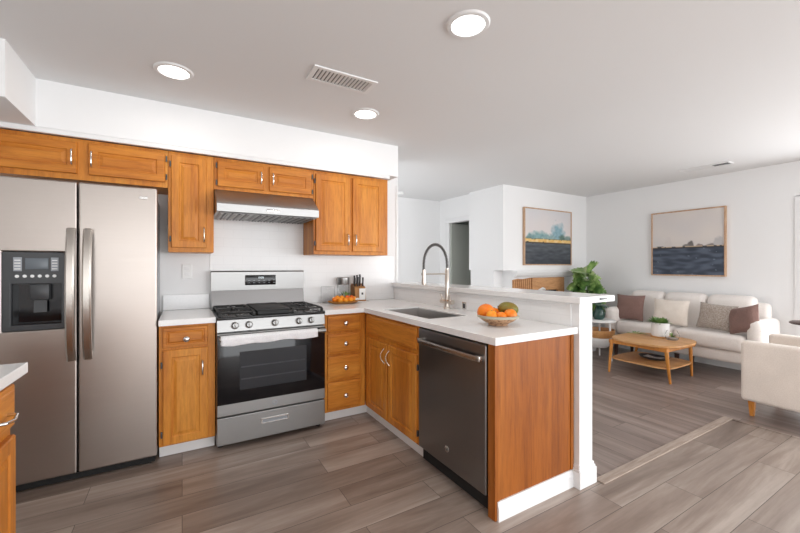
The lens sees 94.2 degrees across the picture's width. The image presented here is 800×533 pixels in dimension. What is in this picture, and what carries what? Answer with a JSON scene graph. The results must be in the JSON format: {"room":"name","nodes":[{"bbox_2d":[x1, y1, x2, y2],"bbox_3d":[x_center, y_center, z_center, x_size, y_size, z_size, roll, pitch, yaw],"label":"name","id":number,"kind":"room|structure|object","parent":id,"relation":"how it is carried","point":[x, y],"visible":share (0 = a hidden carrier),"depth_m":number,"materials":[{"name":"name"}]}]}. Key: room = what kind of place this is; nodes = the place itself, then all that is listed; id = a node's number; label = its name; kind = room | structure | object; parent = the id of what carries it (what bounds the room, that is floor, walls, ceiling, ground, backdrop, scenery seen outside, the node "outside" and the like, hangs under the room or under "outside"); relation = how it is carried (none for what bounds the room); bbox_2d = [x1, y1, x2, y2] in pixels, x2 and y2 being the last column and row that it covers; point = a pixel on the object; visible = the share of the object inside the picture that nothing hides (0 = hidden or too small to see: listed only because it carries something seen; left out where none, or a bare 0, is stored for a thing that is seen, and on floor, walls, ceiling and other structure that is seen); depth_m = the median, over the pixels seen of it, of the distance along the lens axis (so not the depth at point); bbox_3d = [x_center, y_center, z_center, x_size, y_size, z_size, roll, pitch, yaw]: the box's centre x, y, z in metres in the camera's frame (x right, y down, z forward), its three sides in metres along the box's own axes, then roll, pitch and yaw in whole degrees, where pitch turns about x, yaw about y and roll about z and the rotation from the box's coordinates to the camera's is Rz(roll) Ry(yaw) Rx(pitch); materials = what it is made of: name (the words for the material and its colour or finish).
{"room":"kitchen","nodes":[
{"label":"kitchen","id":0,"kind":"room"},
{"bbox_2d":[0,38,397,180],"bbox_3d":[-1.458,-1.008,2.686,3.400,0.295,0.810,0,0,-30],"label":"soffit","id":1,"kind":"structure","parent":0,"point":[25,99],"depth_m":2.64,"materials":[{"name":"white paint"}]},
{"bbox_2d":[0,121,389,178],"bbox_3d":[-1.316,-0.846,2.852,2.812,0.031,0.028,0,0,-30],"label":"trim","id":2,"kind":"structure","parent":1,"relation":"attached to","point":[7,125],"depth_m":2.66,"materials":[{"name":"white paint"}]},
{"bbox_2d":[157,177,397,315],"bbox_3d":[-1.607,0.054,3.138,3.600,2.420,0.120,0,0,-30],"label":"wall","id":3,"kind":"structure","parent":0,"point":[171,281],"depth_m":3.01,"materials":[{"name":"white paint"}]},
{"bbox_2d":[0,129,167,194],"bbox_3d":[-2.157,-0.695,2.536,0.981,0.267,0.361,0,0,-30],"label":"upper cabinet","id":4,"kind":"object","parent":3,"relation":"attached to","point":[22,154],"visible":0.95,"depth_m":2.43,"materials":[{"name":"brown wood"}]},
{"bbox_2d":[182,264,191,278],"bbox_3d":[-1.717,0.045,2.998,0.072,0.118,0.009,0,0,-30],"label":"wall outlet","id":5,"kind":"object","parent":3,"relation":"attached to","point":[186,268],"visible":1,"depth_m":3.00,"materials":[{"name":"white plastic"}]},
{"bbox_2d":[168,151,213,253],"bbox_3d":[-1.606,-0.465,2.859,0.294,0.727,0.361,0,0,-30],"label":"upper cabinet","id":6,"kind":"object","parent":3,"relation":"attached to","point":[190,176],"visible":1,"depth_m":2.73,"materials":[{"name":"brown wood"}]},
{"bbox_2d":[214,157,312,198],"bbox_3d":[-1.146,-0.705,3.128,0.768,0.247,0.361,0,0,-30],"label":"upper cabinet","id":7,"kind":"object","parent":3,"relation":"attached to","point":[229,174],"visible":0.95,"depth_m":2.98,"materials":[{"name":"brown wood"}]},
{"bbox_2d":[214,189,318,223],"bbox_3d":[-1.111,-0.480,3.056,0.750,0.198,0.513,0,0,-30],"label":"range hood","id":8,"kind":"object","parent":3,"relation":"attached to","point":[228,205],"visible":0.98,"depth_m":2.89,"materials":[{"name":"metal"}]},
{"bbox_2d":[210,220,393,307],"bbox_3d":[-0.822,-0.019,3.524,1.744,0.734,0.006,0,0,-30],"label":"wall tile","id":9,"kind":"structure","parent":3,"relation":"attached to","point":[238,245],"depth_m":3.40,"materials":[{"name":"white tile"}]},
{"bbox_2d":[303,170,386,255],"bbox_3d":[-0.499,-0.465,3.508,0.728,0.727,0.361,0,0,-30],"label":"upper cabinet","id":10,"kind":"object","parent":3,"relation":"attached to","point":[352,220],"visible":0.96,"depth_m":3.36,"materials":[{"name":"brown wood"}]},
{"bbox_2d":[396,186,397,281],"bbox_3d":[-0.032,-0.343,3.986,0.025,1.036,0.007,0,0,-30],"label":"trim","id":11,"kind":"structure","parent":3,"relation":"attached to","point":[396,186],"depth_m":3.98,"materials":[{"name":"white paint"}]},
{"bbox_2d":[0,0,799,200],"bbox_3d":[1.387,-1.196,1.392,8.200,0.080,10.200,0,0,-30],"label":"ceiling","id":12,"kind":"structure","parent":0,"point":[585,98],"depth_m":2.22,"materials":[{"name":"white paint"}]},
{"bbox_2d":[153,61,193,80],"bbox_3d":[-1.341,-1.151,2.205,0.208,0.010,0.208,0,0,-30],"label":"recessed light","id":13,"kind":"object","parent":12,"relation":"in","point":[170,70],"visible":1,"depth_m":2.19,"materials":[{"name":"white plastic"}]},
{"bbox_2d":[158,65,188,77],"bbox_3d":[-1.341,-1.153,2.205,0.158,0.005,0.158,0,0,-30],"label":"diffuser","id":14,"kind":"object","parent":13,"relation":"attached to","point":[169,71],"depth_m":2.20,"materials":[{"name":"white plastic"}]},
{"bbox_2d":[306,65,377,93],"bbox_3d":[-0.357,-1.151,2.311,0.410,0.010,0.180,0,0,-30],"label":"ceiling vent","id":15,"kind":"object","parent":12,"relation":"in","point":[320,74],"visible":1,"depth_m":2.30,"materials":[{"name":"white metal"}]},
{"bbox_2d":[352,108,378,119],"bbox_3d":[-0.262,-1.151,2.821,0.208,0.010,0.208,0,0,-30],"label":"recessed light","id":16,"kind":"object","parent":12,"relation":"in","point":[360,113],"visible":1,"depth_m":2.81,"materials":[{"name":"white plastic"}]},
{"bbox_2d":[355,110,375,117],"bbox_3d":[-0.262,-1.153,2.821,0.158,0.005,0.158,0,0,-30],"label":"diffuser","id":17,"kind":"object","parent":16,"relation":"attached to","point":[358,113],"depth_m":2.81,"materials":[{"name":"white plastic"}]},
{"bbox_2d":[446,9,489,37],"bbox_3d":[0.326,-1.151,1.779,0.208,0.010,0.208,0,0,-30],"label":"recessed light","id":18,"kind":"object","parent":12,"relation":"in","point":[470,23],"visible":1,"depth_m":1.76,"materials":[{"name":"white plastic"}]},
{"bbox_2d":[452,15,484,34],"bbox_3d":[0.326,-1.153,1.779,0.158,0.005,0.158,0,0,-30],"label":"diffuser","id":19,"kind":"object","parent":18,"relation":"attached to","point":[461,24],"depth_m":1.77,"materials":[{"name":"white plastic"}]},
{"bbox_2d":[679,161,733,172],"bbox_3d":[3.562,-1.151,4.335,0.150,0.011,0.480,0,0,-30],"label":"ceiling vent","id":20,"kind":"object","parent":12,"relation":"in","point":[726,162],"visible":1,"depth_m":4.32,"materials":[{"name":"white metal"}]},
{"bbox_2d":[16,347,799,532],"bbox_3d":[1.387,1.289,1.392,8.200,0.050,10.200,0,0,-30],"label":"floor","id":21,"kind":"structure","parent":0,"point":[348,474],"depth_m":2.15,"materials":[{"name":"brown wood"}]},
{"bbox_2d":[0,384,18,532],"bbox_3d":[-1.190,0.826,0.479,0.632,0.876,1.630,0,0,-30],"label":"base cabinet","id":22,"kind":"object","parent":21,"relation":"on","point":[8,416],"visible":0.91,"depth_m":1.25,"materials":[{"name":"brown wood"}]},
{"bbox_2d":[0,362,27,390],"bbox_3d":[-1.197,0.368,0.458,0.637,0.038,1.700,0,0,-30],"label":"countertop","id":23,"kind":"structure","parent":22,"relation":"on","point":[9,373],"depth_m":1.25,"materials":[{"name":"white stone"}]},
{"bbox_2d":[0,175,159,491],"bbox_3d":[-2.026,0.386,2.406,0.786,1.757,0.680,0,0,-30],"label":"refrigerator","id":24,"kind":"object","parent":21,"relation":"on","point":[80,263],"visible":0.95,"depth_m":2.18,"materials":[{"name":"grey metal"}]},
{"bbox_2d":[159,323,214,456],"bbox_3d":[-1.552,0.826,2.716,0.327,0.876,0.654,0,0,-30],"label":"base cabinet","id":25,"kind":"object","parent":21,"relation":"on","point":[186,352],"visible":0.93,"depth_m":2.46,"materials":[{"name":"brown wood"}]},
{"bbox_2d":[158,308,215,326],"bbox_3d":[-1.557,0.368,2.725,0.330,0.038,0.640,0,0,-30],"label":"countertop","id":26,"kind":"structure","parent":25,"relation":"on","point":[204,315],"depth_m":2.52,"materials":[{"name":"white stone"}]},
{"bbox_2d":[163,294,209,309],"bbox_3d":[-1.716,0.289,2.994,0.327,0.120,0.017,0,0,-30],"label":"backsplash strip","id":27,"kind":"object","parent":26,"relation":"on","point":[184,301],"visible":1,"depth_m":2.98,"materials":[{"name":"white stone"}]},
{"bbox_2d":[211,270,325,447],"bbox_3d":[-1.057,0.653,2.957,0.764,1.222,0.699,0,0,-30],"label":"gas range","id":28,"kind":"object","parent":21,"relation":"on","point":[275,387],"visible":0.99,"depth_m":2.74,"materials":[{"name":"metal"}]},
{"bbox_2d":[211,306,324,320],"bbox_3d":[-1.053,0.361,2.950,0.763,0.019,0.565,0,0,-30],"label":"cooktop","id":29,"kind":"object","parent":28,"relation":"in","point":[313,312],"depth_m":2.75,"materials":[{"name":"black metal"}]},
{"bbox_2d":[220,328,317,346],"bbox_3d":[-0.914,0.505,2.652,0.661,0.070,0.051,0,0,-30],"label":"handle","id":30,"kind":"object","parent":28,"relation":"attached to","point":[232,340],"visible":1,"depth_m":2.61,"materials":[{"name":"silver metal"}]},
{"bbox_2d":[323,312,366,420],"bbox_3d":[-0.564,0.826,3.295,0.422,0.876,0.654,0,0,-30],"label":"base cabinet","id":31,"kind":"object","parent":21,"relation":"on","point":[345,333],"visible":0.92,"depth_m":3.03,"materials":[{"name":"brown wood"}]},
{"bbox_2d":[365,313,422,455],"bbox_3d":[0.138,0.826,2.949,0.652,0.876,0.897,0,0,-30],"label":"base cabinet","id":32,"kind":"object","parent":21,"relation":"on","point":[391,346],"visible":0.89,"depth_m":2.69,"materials":[{"name":"brown wood"}]},
{"bbox_2d":[312,299,577,345],"bbox_3d":[0.052,0.368,2.792,0.976,0.038,2.136,0,0,-30],"label":"countertop","id":33,"kind":"structure","parent":32,"relation":"on","point":[467,325],"depth_m":2.25,"materials":[{"name":"white stone"}]},
{"bbox_2d":[321,286,334,302],"bbox_3d":[-0.684,0.270,3.522,0.132,0.156,0.132,0,0,-30],"label":"glass canister","id":34,"kind":"object","parent":33,"relation":"on","point":[327,292],"visible":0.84,"depth_m":3.47,"materials":[{"name":"white"}]},
{"bbox_2d":[337,277,348,296],"bbox_3d":[-0.551,0.229,3.615,0.118,0.238,0.118,0,0,-30],"label":"glass canister","id":35,"kind":"object","parent":33,"relation":"on","point":[342,282],"visible":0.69,"depth_m":3.56,"materials":[{"name":"white"}]},
{"bbox_2d":[327,300,358,303],"bbox_3d":[-0.526,0.336,3.470,0.310,0.025,0.192,0,0,-30],"label":"fruit tray","id":36,"kind":"object","parent":33,"relation":"on","point":[355,301],"visible":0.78,"depth_m":3.40,"materials":[{"name":"brown wood"}]},
{"bbox_2d":[351,283,367,301],"bbox_3d":[-0.410,0.262,3.651,0.135,0.174,0.145,0,0,-30],"label":"knife block","id":37,"kind":"object","parent":33,"relation":"on","point":[358,291],"visible":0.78,"depth_m":3.62,"materials":[{"name":"brown wood"}]},
{"bbox_2d":[390,308,459,318],"bbox_3d":[0.172,0.462,2.813,0.329,0.206,0.639,0,0,-30],"label":"sink","id":38,"kind":"object","parent":33,"relation":"in","point":[429,314],"visible":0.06,"depth_m":3.06,"materials":[{"name":"metal"}]},
{"bbox_2d":[421,243,454,308],"bbox_3d":[0.289,0.083,2.986,0.278,0.533,0.150,0,0,-30],"label":"kitchen faucet","id":39,"kind":"object","parent":33,"relation":"on","point":[447,301],"visible":1,"depth_m":3.02,"materials":[{"name":"silver metal"}]},
{"bbox_2d":[477,314,518,325],"bbox_3d":[0.579,0.318,2.198,0.243,0.061,0.243,0,0,-30],"label":"fruit bowl","id":40,"kind":"object","parent":33,"relation":"on","point":[493,321],"visible":0.74,"depth_m":2.12,"materials":[{"name":"ceramic"}]},
{"bbox_2d":[477,304,494,315],"bbox_3d":[0.513,0.275,2.218,0.104,0.102,0.104,0,0,-30],"label":"orange","id":41,"kind":"object","parent":40,"relation":"in","point":[483,309],"visible":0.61,"depth_m":2.19,"materials":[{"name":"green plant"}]},
{"bbox_2d":[486,310,496,316],"bbox_3d":[0.531,0.289,2.153,0.068,0.068,0.068,0,0,-30],"label":"orange","id":42,"kind":"object","parent":40,"relation":"in","point":[491,313],"visible":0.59,"depth_m":2.13,"materials":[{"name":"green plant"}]},
{"bbox_2d":[497,311,506,316],"bbox_3d":[0.583,0.292,2.140,0.060,0.060,0.060,0,0,-30],"label":"orange","id":43,"kind":"object","parent":40,"relation":"in","point":[499,314],"visible":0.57,"depth_m":2.12,"materials":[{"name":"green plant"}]},
{"bbox_2d":[498,302,518,312],"bbox_3d":[0.647,0.258,2.226,0.115,0.086,0.100,0,0,-30],"label":"mango","id":44,"kind":"object","parent":40,"relation":"in","point":[504,306],"visible":0.63,"depth_m":2.20,"materials":[{"name":"food"}]},
{"bbox_2d":[504,308,516,316],"bbox_3d":[0.641,0.285,2.160,0.076,0.076,0.076,0,0,-30],"label":"orange","id":45,"kind":"object","parent":40,"relation":"in","point":[510,312],"visible":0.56,"depth_m":2.13,"materials":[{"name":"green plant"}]},
{"bbox_2d":[417,327,487,508],"bbox_3d":[0.516,0.822,2.284,0.639,0.864,0.620,0,0,-30],"label":"dishwasher","id":46,"kind":"object","parent":21,"relation":"on","point":[453,370],"visible":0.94,"depth_m":2.08,"materials":[{"name":"black"}]},
{"bbox_2d":[488,334,573,521],"bbox_3d":[0.723,0.826,2.008,0.615,0.876,0.054,0,0,-30],"label":"end panel","id":47,"kind":"object","parent":21,"relation":"on","point":[531,383],"visible":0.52,"depth_m":1.96,"materials":[{"name":"brown wood"}]},
{"bbox_2d":[566,261,606,350],"bbox_3d":[2.807,0.590,5.619,0.495,1.349,0.565,0,0,-30],"label":"potted plant","id":48,"kind":"object","parent":21,"relation":"on","point":[579,284],"visible":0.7,"depth_m":5.54,"materials":[{"name":"green plant"}]},
{"bbox_2d":[592,317,615,360],"bbox_3d":[2.727,0.998,5.098,0.400,0.534,0.400,0,0,-30],"label":"side table","id":49,"kind":"object","parent":21,"relation":"on","point":[601,336],"visible":0.52,"depth_m":4.95,"materials":[{"name":"white wood"}]},
{"bbox_2d":[593,302,609,319],"bbox_3d":[2.744,0.612,5.074,0.242,0.238,0.202,0,0,2],"label":"vase","id":50,"kind":"object","parent":49,"relation":"on","point":[598,313],"visible":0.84,"depth_m":5.05,"materials":[{"name":"green glass"}]},
{"bbox_2d":[592,338,611,347],"bbox_3d":[2.727,1.035,5.098,0.400,0.138,0.400,0,0,-30],"label":"bowl","id":51,"kind":"object","parent":49,"relation":"on","point":[596,342],"depth_m":4.95,"materials":[{"name":"white ceramic"}]},
{"bbox_2d":[592,327,614,338],"bbox_3d":[2.727,0.914,5.098,0.390,0.100,0.390,0,0,-30],"label":"shelf","id":52,"kind":"object","parent":49,"relation":"attached to","point":[597,332],"depth_m":4.94,"materials":[{"name":"brown wood"}]},
{"bbox_2d":[608,332,696,383],"bbox_3d":[2.959,1.062,4.395,0.790,0.412,0.792,0,0,-30],"label":"coffee table","id":53,"kind":"object","parent":21,"relation":"on","point":[643,341],"visible":0.94,"depth_m":4.27,"materials":[{"name":"brown wood"}]},
{"bbox_2d":[612,351,690,369],"bbox_3d":[2.954,1.106,4.385,0.650,0.016,0.660,0,0,-30],"label":"shelf","id":54,"kind":"object","parent":53,"relation":"attached to","point":[633,357],"depth_m":4.27,"materials":[{"name":"brown wood"}]},
{"bbox_2d":[639,353,669,360],"bbox_3d":[2.994,1.079,4.385,0.238,0.036,0.325,0,0,-30],"label":"wire tray","id":55,"kind":"object","parent":53,"relation":"on","point":[656,357],"visible":0.93,"depth_m":4.40,"materials":[{"name":"black metal"}]},
{"bbox_2d":[646,316,672,337],"bbox_3d":[3.137,0.733,4.495,0.280,0.244,0.324,0,0,40],"label":"potted fern","id":56,"kind":"object","parent":53,"relation":"on","point":[659,326],"visible":0.98,"depth_m":4.42,"materials":[{"name":"white ceramic"}]},
{"bbox_2d":[651,322,669,336],"bbox_3d":[3.135,0.762,4.480,0.192,0.163,0.192,0,0,-30],"label":"pot","id":57,"kind":"object","parent":56,"relation":"attached to","point":[658,329],"depth_m":4.41,"materials":[{"name":"white ceramic"}]},
{"bbox_2d":[665,330,679,340],"bbox_3d":[3.147,0.801,4.301,0.140,0.108,0.140,0,0,-30],"label":"glass terrarium","id":58,"kind":"object","parent":53,"relation":"on","point":[673,335],"visible":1,"depth_m":4.25,"materials":[{"name":"white"}]},
{"bbox_2d":[597,416,732,483],"bbox_3d":[1.947,1.260,2.630,1.810,0.008,0.060,0,0,-30],"label":"trim","id":59,"kind":"structure","parent":21,"relation":"on","point":[614,474],"depth_m":2.50,"materials":[{"name":"brown wood"}]},
{"bbox_2d":[606,290,779,363],"bbox_3d":[3.597,0.806,4.750,0.590,0.915,1.700,0,0,-30],"label":"sofa","id":60,"kind":"object","parent":21,"relation":"on","point":[714,344],"visible":0.5,"depth_m":4.40,"materials":[{"name":"beige fabric"}]},
{"bbox_2d":[617,294,645,321],"bbox_3d":[3.213,0.579,5.198,0.139,0.351,0.362,0,0,-39],"label":"throw pillow","id":61,"kind":"object","parent":60,"relation":"on","point":[630,307],"visible":1,"depth_m":5.15,"materials":[{"name":"brown fabric"}]},
{"bbox_2d":[616,319,681,333],"bbox_3d":[3.349,0.856,4.996,0.410,0.183,0.695,0,0,-30],"label":"seat cushion","id":62,"kind":"object","parent":60,"relation":"on","point":[622,325],"depth_m":5.02,"materials":[{"name":"beige fabric"}]},
{"bbox_2d":[632,290,665,320],"bbox_3d":[3.481,0.579,5.227,0.244,0.460,0.430,0,0,-30],"label":"cushion","id":63,"kind":"object","parent":60,"relation":"on","point":[648,309],"depth_m":5.14,"materials":[{"name":"beige fabric"}]},
{"bbox_2d":[653,298,689,326],"bbox_3d":[3.466,0.592,4.766,0.141,0.322,0.403,0,0,-30],"label":"throw pillow","id":64,"kind":"object","parent":60,"relation":"on","point":[675,312],"visible":0.86,"depth_m":4.71,"materials":[{"name":"beige fabric"}]},
{"bbox_2d":[665,292,708,327],"bbox_3d":[3.710,0.579,4.837,0.244,0.460,0.465,0,0,-30],"label":"cushion","id":65,"kind":"object","parent":60,"relation":"on","point":[695,299],"depth_m":4.71,"materials":[{"name":"beige fabric"}]},
{"bbox_2d":[674,326,746,352],"bbox_3d":[3.701,0.856,4.394,0.410,0.183,0.690,0,0,-30],"label":"seat cushion","id":66,"kind":"object","parent":60,"relation":"on","point":[709,339],"depth_m":4.25,"materials":[{"name":"beige fabric"}]},
{"bbox_2d":[695,302,738,331],"bbox_3d":[3.707,0.597,4.356,0.149,0.321,0.384,0,0,-24],"label":"throw pillow","id":67,"kind":"object","parent":60,"relation":"on","point":[713,316],"visible":0.92,"depth_m":4.33,"materials":[{"name":"beige fabric"}]},
{"bbox_2d":[707,294,757,332],"bbox_3d":[3.946,0.579,4.433,0.244,0.460,0.460,0,0,-30],"label":"cushion","id":68,"kind":"object","parent":60,"relation":"on","point":[741,301],"depth_m":4.39,"materials":[{"name":"beige fabric"}]},
{"bbox_2d":[729,304,758,333],"bbox_3d":[3.789,0.592,4.097,0.167,0.368,0.384,0,0,-10],"label":"throw pillow","id":69,"kind":"object","parent":60,"relation":"on","point":[740,319],"visible":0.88,"depth_m":4.06,"materials":[{"name":"brown fabric"}]},
{"bbox_2d":[732,419,799,438],"bbox_3d":[4.210,1.261,0.528,0.030,0.006,5.855,0,0,-30],"label":"trim","id":70,"kind":"structure","parent":21,"relation":"on","point":[732,419],"depth_m":2.87,"materials":[{"name":"brown wood"}]},
{"bbox_2d":[741,333,799,416],"bbox_3d":[3.435,0.894,2.989,0.770,0.740,0.845,0,0,-30],"label":"armchair","id":71,"kind":"object","parent":21,"relation":"on","point":[770,372],"visible":1,"depth_m":3.01,"materials":[{"name":"beige fabric"}]},
{"bbox_2d":[789,320,799,324],"bbox_3d":[4.224,0.920,3.750,0.420,0.688,0.420,0,0,-30],"label":"accent table","id":72,"kind":"object","parent":21,"relation":"on","point":[795,322],"visible":0.9,"depth_m":3.83,"materials":[{"name":"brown wood"}]},
{"bbox_2d":[398,197,439,282],"bbox_3d":[-0.132,0.054,6.228,2.070,2.420,0.120,0,0,-30],"label":"wall","id":73,"kind":"structure","parent":0,"point":[419,219],"depth_m":6.42,"materials":[{"name":"white paint"}]},
{"bbox_2d":[398,217,398,281],"bbox_3d":[-0.057,0.224,6.190,0.100,2.080,0.020,0,0,-30],"label":"trim","id":74,"kind":"structure","parent":73,"relation":"attached to","point":[398,217],"depth_m":6.20,"materials":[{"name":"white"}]},
{"bbox_2d":[440,194,468,283],"bbox_3d":[0.968,0.054,6.304,0.095,2.420,0.860,0,0,-30],"label":"wall","id":75,"kind":"structure","parent":0,"point":[457,206],"depth_m":6.43,"materials":[{"name":"white paint"}]},
{"bbox_2d":[445,223,449,283],"bbox_3d":[0.823,0.265,6.439,0.020,1.999,0.100,0,0,-30],"label":"trim","id":76,"kind":"structure","parent":75,"relation":"attached to","point":[447,226],"depth_m":6.40,"materials":[{"name":"white"}]},
{"bbox_2d":[445,215,468,223],"bbox_3d":[0.964,-0.776,6.198,0.020,0.080,0.660,0,0,-30],"label":"trim","id":77,"kind":"structure","parent":75,"relation":"attached to","point":[461,218],"depth_m":6.19,"materials":[{"name":"white paint"}]},
{"bbox_2d":[454,221,468,224],"bbox_3d":[1.553,0.054,6.716,1.330,2.420,0.980,0,0,-30],"label":"wall","id":78,"kind":"structure","parent":0,"point":[467,222],"depth_m":6.94,"materials":[{"name":"grey paint"}]},
{"bbox_2d":[450,224,470,284],"bbox_3d":[1.217,0.264,6.548,0.760,1.980,0.108,0,0,-30],"label":"door","id":79,"kind":"structure","parent":78,"relation":"in","point":[460,274],"depth_m":6.46,"materials":[{"name":"grey paint"}]},
{"bbox_2d":[471,270,501,286],"bbox_3d":[1.320,0.664,5.699,0.180,1.200,0.500,0,0,-30],"label":"wall","id":80,"kind":"structure","parent":0,"point":[490,278],"depth_m":5.56,"materials":[{"name":"white paint"}]},
{"bbox_2d":[398,299,591,465],"bbox_3d":[0.530,0.739,3.075,0.120,1.050,2.149,0,0,-30],"label":"wall","id":81,"kind":"structure","parent":0,"point":[581,313],"depth_m":2.14,"materials":[{"name":"white paint"}]},
{"bbox_2d":[394,286,570,305],"bbox_3d":[0.464,0.224,3.059,0.010,0.020,2.090,0,0,-30],"label":"trim","id":82,"kind":"structure","parent":81,"relation":"attached to","point":[457,293],"depth_m":2.65,"materials":[{"name":"white"}]},
{"bbox_2d":[394,288,571,325],"bbox_3d":[0.464,0.291,3.061,0.008,0.115,2.092,0,0,-30],"label":"backsplash","id":83,"kind":"structure","parent":81,"relation":"attached to","point":[549,313],"depth_m":2.67,"materials":[{"name":"white tile"}]},
{"bbox_2d":[462,302,466,309],"bbox_3d":[0.512,0.318,2.966,0.006,0.058,0.050,0,0,-30],"label":"wall outlet","id":84,"kind":"object","parent":83,"relation":"attached to","point":[464,304],"visible":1,"depth_m":2.96,"materials":[{"name":"white plastic"}]},
{"bbox_2d":[392,282,614,303],"bbox_3d":[0.605,0.195,3.103,0.342,0.038,2.173,0,0,-30],"label":"bar ledge","id":85,"kind":"object","parent":81,"relation":"on","point":[544,295],"visible":1,"depth_m":2.56,"materials":[{"name":"white stone"}]},
{"bbox_2d":[497,460,596,521],"bbox_3d":[0.808,1.202,2.019,0.744,0.125,0.084,0,0,-30],"label":"baseboard","id":86,"kind":"structure","parent":81,"relation":"attached to","point":[512,505],"depth_m":2.02,"materials":[{"name":"white"}]},
{"bbox_2d":[469,184,585,291],"bbox_3d":[2.161,0.054,6.088,2.055,2.420,0.720,0,0,-30],"label":"wall","id":87,"kind":"structure","parent":0,"point":[496,212],"depth_m":5.56,"materials":[{"name":"white paint"}]},
{"bbox_2d":[511,271,572,291],"bbox_3d":[2.243,0.669,5.647,1.460,1.190,0.118,0,0,-30],"label":"fireplace","id":88,"kind":"object","parent":87,"relation":"attached to","point":[550,281],"visible":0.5,"depth_m":5.57,"materials":[{"name":"brown wood"}]},
{"bbox_2d":[523,207,571,264],"bbox_3d":[2.280,-0.439,5.717,1.095,0.855,0.039,0,0,-30],"label":"framed painting","id":89,"kind":"object","parent":87,"relation":"attached to","point":[547,233],"visible":1,"depth_m":5.68,"materials":[{"name":"brown wood"}]},
{"bbox_2d":[586,161,799,334],"bbox_3d":[5.119,0.054,2.953,0.120,2.420,9.120,0,0,-30],"label":"wall","id":90,"kind":"structure","parent":0,"point":[760,202],"depth_m":4.65,"materials":[{"name":"white paint"}]},
{"bbox_2d":[613,343,740,369],"bbox_3d":[3.737,1.214,5.180,0.014,0.100,2.440,0,0,-30],"label":"baseboard","id":91,"kind":"structure","parent":90,"relation":"attached to","point":[671,354],"depth_m":4.86,"materials":[{"name":"white wood"}]},
{"bbox_2d":[651,206,726,276],"bbox_3d":[3.837,-0.307,4.983,0.039,0.883,0.849,0,0,-30],"label":"framed painting","id":92,"kind":"object","parent":90,"relation":"attached to","point":[692,242],"visible":1,"depth_m":4.94,"materials":[{"name":"brown wood"}]},
{"bbox_2d":[795,196,799,335],"bbox_3d":[4.958,0.249,3.160,0.110,2.030,2.240,0,0,-30],"label":"door","id":93,"kind":"structure","parent":90,"relation":"in","point":[797,198],"depth_m":4.09,"materials":[{"name":"white wood"}]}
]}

